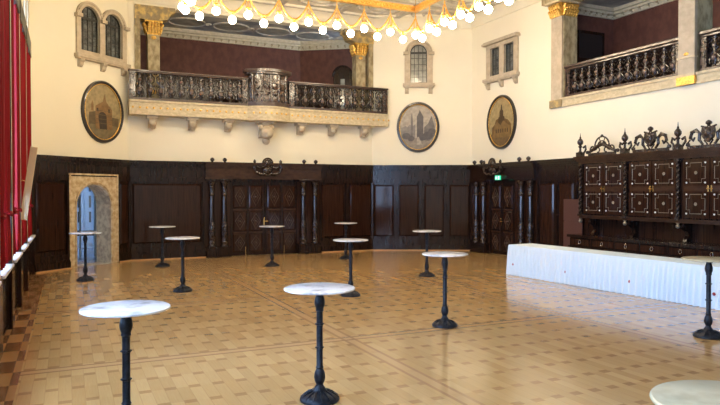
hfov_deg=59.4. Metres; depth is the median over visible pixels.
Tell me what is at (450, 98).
wall
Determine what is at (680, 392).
bistro table
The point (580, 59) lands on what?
trim
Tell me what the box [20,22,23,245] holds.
window curtain
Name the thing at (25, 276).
trim
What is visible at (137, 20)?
trim
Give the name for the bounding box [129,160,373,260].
wall paneling
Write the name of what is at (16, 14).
window curtain
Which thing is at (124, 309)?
bistro table
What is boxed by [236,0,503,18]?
ceiling
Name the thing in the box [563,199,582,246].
board
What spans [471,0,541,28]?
trim
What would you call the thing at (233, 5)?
trim
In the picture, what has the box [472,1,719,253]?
wall
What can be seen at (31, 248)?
trim
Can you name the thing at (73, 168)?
trim
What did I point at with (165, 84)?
trim
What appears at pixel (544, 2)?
trim
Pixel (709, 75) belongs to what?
trim
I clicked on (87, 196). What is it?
door
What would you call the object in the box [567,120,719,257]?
sideboard
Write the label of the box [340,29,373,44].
trim
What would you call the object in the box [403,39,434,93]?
window
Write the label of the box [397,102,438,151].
painting
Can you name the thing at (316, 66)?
wall
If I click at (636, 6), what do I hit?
trim
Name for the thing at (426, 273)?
bistro table
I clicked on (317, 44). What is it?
trim
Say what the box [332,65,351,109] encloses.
door
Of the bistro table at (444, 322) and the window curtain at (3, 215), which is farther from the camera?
the bistro table at (444, 322)
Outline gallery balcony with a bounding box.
[128,68,389,144]
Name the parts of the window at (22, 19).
pier moulding, dark casing, sill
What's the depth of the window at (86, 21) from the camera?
18.14 m
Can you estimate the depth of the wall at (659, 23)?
18.71 m
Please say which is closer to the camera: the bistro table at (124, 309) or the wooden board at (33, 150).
the bistro table at (124, 309)
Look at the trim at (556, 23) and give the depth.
18.48 m
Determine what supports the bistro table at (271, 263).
on the floor
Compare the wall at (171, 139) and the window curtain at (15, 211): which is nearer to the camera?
the window curtain at (15, 211)
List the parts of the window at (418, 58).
pane, sill, arch moulding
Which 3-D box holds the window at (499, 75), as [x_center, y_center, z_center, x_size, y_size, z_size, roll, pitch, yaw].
[4.666,-4.628,20.857,0.290,1.610,1.820,0,1,-25]
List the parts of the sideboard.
drawer, rail, door, drawer, door, rail, drawer, rail, door, cornice, moulding, drawer, panel, door, rail, drawer, rail, door, drawer, door, rail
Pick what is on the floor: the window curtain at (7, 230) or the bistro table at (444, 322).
the bistro table at (444, 322)
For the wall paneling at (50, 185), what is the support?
attached to the wall at (58, 86)
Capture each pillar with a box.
[142,19,163,97]
[349,42,368,110]
[676,0,712,86]
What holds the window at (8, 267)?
in the wall
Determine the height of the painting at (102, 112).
1.800 m
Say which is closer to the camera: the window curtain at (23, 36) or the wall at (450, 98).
the window curtain at (23, 36)
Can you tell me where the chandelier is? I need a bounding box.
[178,0,512,42]
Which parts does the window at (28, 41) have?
dark casing, pier moulding, oculus frame, sill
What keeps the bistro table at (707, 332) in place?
on the floor
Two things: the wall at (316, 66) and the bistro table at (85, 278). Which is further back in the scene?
the wall at (316, 66)
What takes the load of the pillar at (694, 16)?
on the floor
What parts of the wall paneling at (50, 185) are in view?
panel, cornice, panel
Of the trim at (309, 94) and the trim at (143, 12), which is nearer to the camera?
the trim at (143, 12)
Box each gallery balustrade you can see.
[564,37,677,96]
[698,27,719,70]
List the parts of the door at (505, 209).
backing panel, carved panel, carved panel, carved panel, carved panel, carved panel, carved panel, backing panel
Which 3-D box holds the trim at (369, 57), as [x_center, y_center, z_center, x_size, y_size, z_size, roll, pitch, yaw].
[0.312,-4.354,22.738,0.170,2.680,0.410,0,1,-25]
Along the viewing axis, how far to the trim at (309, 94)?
24.06 m
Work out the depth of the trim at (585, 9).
19.47 m
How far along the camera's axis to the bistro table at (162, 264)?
17.54 m
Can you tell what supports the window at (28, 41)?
in the wall
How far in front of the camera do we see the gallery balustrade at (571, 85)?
16.47 m
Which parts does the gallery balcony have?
newel post, hand rail, rail, newel post, pulpit moulding, bowed moulding, newel post, hand rail, rail, newel post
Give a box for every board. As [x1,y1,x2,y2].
[21,146,37,219]
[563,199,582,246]
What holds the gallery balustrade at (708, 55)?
on the wall at (542, 132)
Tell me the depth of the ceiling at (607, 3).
19.10 m
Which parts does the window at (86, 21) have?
pane, arch moulding, sill, pane, arch moulding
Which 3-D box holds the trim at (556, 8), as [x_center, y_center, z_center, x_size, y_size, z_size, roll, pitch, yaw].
[5.958,-5.637,18.521,0.760,0.454,0.674,0,1,-25]
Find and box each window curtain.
[0,0,6,270]
[4,0,12,263]
[11,0,17,255]
[14,4,21,251]
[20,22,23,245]
[22,32,27,242]
[26,43,30,238]
[28,53,32,235]
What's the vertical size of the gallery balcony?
2.418 m
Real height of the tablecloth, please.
0.746 m
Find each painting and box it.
[81,80,123,142]
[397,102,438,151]
[487,95,516,148]
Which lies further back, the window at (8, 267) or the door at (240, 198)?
the door at (240, 198)
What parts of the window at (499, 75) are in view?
pane, sill, cornice, pane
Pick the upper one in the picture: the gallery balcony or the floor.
the gallery balcony
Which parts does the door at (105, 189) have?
arch moulding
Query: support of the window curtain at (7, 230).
hanging from the window at (8, 267)
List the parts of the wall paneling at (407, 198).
panel, panel, cornice, panel, panel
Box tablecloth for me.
[506,243,719,309]
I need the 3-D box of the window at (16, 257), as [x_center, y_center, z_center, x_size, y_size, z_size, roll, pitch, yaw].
[-6.288,-2.075,11.257,0.440,6.020,3.775,0,1,-25]
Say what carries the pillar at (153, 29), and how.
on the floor
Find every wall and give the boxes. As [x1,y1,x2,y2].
[28,0,127,159]
[127,1,371,255]
[140,35,299,81]
[300,49,351,83]
[372,29,471,164]
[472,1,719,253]
[577,15,612,55]
[613,0,719,52]
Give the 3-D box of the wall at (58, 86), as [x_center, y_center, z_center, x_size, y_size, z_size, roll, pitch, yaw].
[-7.955,-2.362,17.766,0.450,8.300,3.336,0,1,25]
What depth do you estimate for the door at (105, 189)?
18.47 m
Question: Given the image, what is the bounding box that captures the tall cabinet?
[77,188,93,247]
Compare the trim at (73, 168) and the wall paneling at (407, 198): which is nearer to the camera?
the trim at (73, 168)
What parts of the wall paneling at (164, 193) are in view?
panel, cornice, panel, panel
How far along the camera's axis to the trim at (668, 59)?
18.65 m
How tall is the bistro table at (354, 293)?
1.130 m
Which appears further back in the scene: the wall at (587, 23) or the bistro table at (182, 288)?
the wall at (587, 23)
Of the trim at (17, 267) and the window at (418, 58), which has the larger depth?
the window at (418, 58)
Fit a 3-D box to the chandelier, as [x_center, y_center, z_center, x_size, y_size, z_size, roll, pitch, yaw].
[-0.076,-5.568,14.538,7.006,1.823,6.606,0,1,-25]
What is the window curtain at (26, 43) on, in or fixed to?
hanging from the window at (28, 41)
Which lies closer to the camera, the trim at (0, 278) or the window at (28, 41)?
the trim at (0, 278)
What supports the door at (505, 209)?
in the wall at (542, 132)
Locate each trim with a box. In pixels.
[0,278,1,360]
[1,262,13,355]
[13,251,21,324]
[22,243,28,304]
[28,234,34,278]
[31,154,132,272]
[69,157,120,174]
[129,0,374,29]
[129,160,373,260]
[134,4,174,23]
[135,18,140,96]
[140,24,301,50]
[141,73,299,106]
[300,40,349,50]
[300,86,332,108]
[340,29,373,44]
[365,44,372,110]
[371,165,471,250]
[372,14,471,29]
[469,158,589,250]
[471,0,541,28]
[542,0,583,6]
[545,0,579,18]
[549,99,561,108]
[551,16,562,100]
[560,67,719,106]
[563,16,576,96]
[578,2,614,19]
[579,57,610,91]
[613,0,674,19]
[613,36,719,85]
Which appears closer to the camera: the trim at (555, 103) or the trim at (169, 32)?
the trim at (555, 103)
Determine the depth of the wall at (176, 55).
22.86 m
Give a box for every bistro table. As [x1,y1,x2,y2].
[68,232,101,281]
[79,300,170,404]
[149,226,175,267]
[165,236,199,292]
[259,225,284,266]
[284,282,354,404]
[333,238,367,296]
[335,222,356,259]
[413,230,440,276]
[422,251,467,328]
[649,380,719,404]
[681,256,719,339]
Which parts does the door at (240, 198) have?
backing panel, carved panel, carved panel, carved panel, carved panel, carved panel, carved panel, carved panel, carved panel, carved panel, carved panel, carved panel, carved panel, backing panel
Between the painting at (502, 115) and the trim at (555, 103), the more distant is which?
the painting at (502, 115)
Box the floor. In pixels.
[0,247,719,404]
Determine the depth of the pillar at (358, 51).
22.44 m
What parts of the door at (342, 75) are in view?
arch moulding, pane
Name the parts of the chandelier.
glass globe, glass globe, glass globe, glass globe, glass globe, glass globe, glass globe, glass globe, glass globe, glass globe, glass globe, glass globe, glass globe, glass globe, glass globe, glass globe, glass globe, glass globe, glass globe, glass globe, glass globe, glass globe, glass globe, glass globe, glass globe, glass globe, glass globe, glass globe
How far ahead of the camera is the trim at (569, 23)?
18.38 m
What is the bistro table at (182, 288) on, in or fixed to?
on the floor
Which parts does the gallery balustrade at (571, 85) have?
newel post, hand rail, rail, newel post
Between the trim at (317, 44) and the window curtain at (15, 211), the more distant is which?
the trim at (317, 44)
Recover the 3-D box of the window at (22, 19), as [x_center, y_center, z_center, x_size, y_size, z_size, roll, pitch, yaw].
[-7.151,-2.106,13.116,0.440,6.020,3.775,0,1,-25]
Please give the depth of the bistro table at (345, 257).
19.58 m
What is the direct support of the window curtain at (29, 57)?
hanging from the window at (28, 41)
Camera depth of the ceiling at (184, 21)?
22.13 m
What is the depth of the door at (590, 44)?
19.47 m
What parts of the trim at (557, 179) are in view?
panel, cornice, panel, panel, panel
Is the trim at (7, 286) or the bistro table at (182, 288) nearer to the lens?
the trim at (7, 286)
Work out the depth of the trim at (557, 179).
18.60 m
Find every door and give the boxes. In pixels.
[69,173,118,267]
[204,157,322,257]
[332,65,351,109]
[468,156,537,254]
[577,29,603,92]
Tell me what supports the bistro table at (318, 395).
on the floor
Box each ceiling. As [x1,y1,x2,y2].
[140,13,343,40]
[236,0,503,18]
[581,0,635,7]
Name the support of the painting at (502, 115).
attached to the wall at (542, 132)
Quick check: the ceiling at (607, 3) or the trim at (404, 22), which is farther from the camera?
the trim at (404, 22)
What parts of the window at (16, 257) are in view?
dark casing, pier moulding, sill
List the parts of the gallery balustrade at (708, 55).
newel post, hand rail, rail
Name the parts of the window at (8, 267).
sill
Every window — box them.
[0,258,13,278]
[9,0,22,262]
[19,0,28,251]
[25,0,35,243]
[74,1,130,76]
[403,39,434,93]
[481,32,520,89]

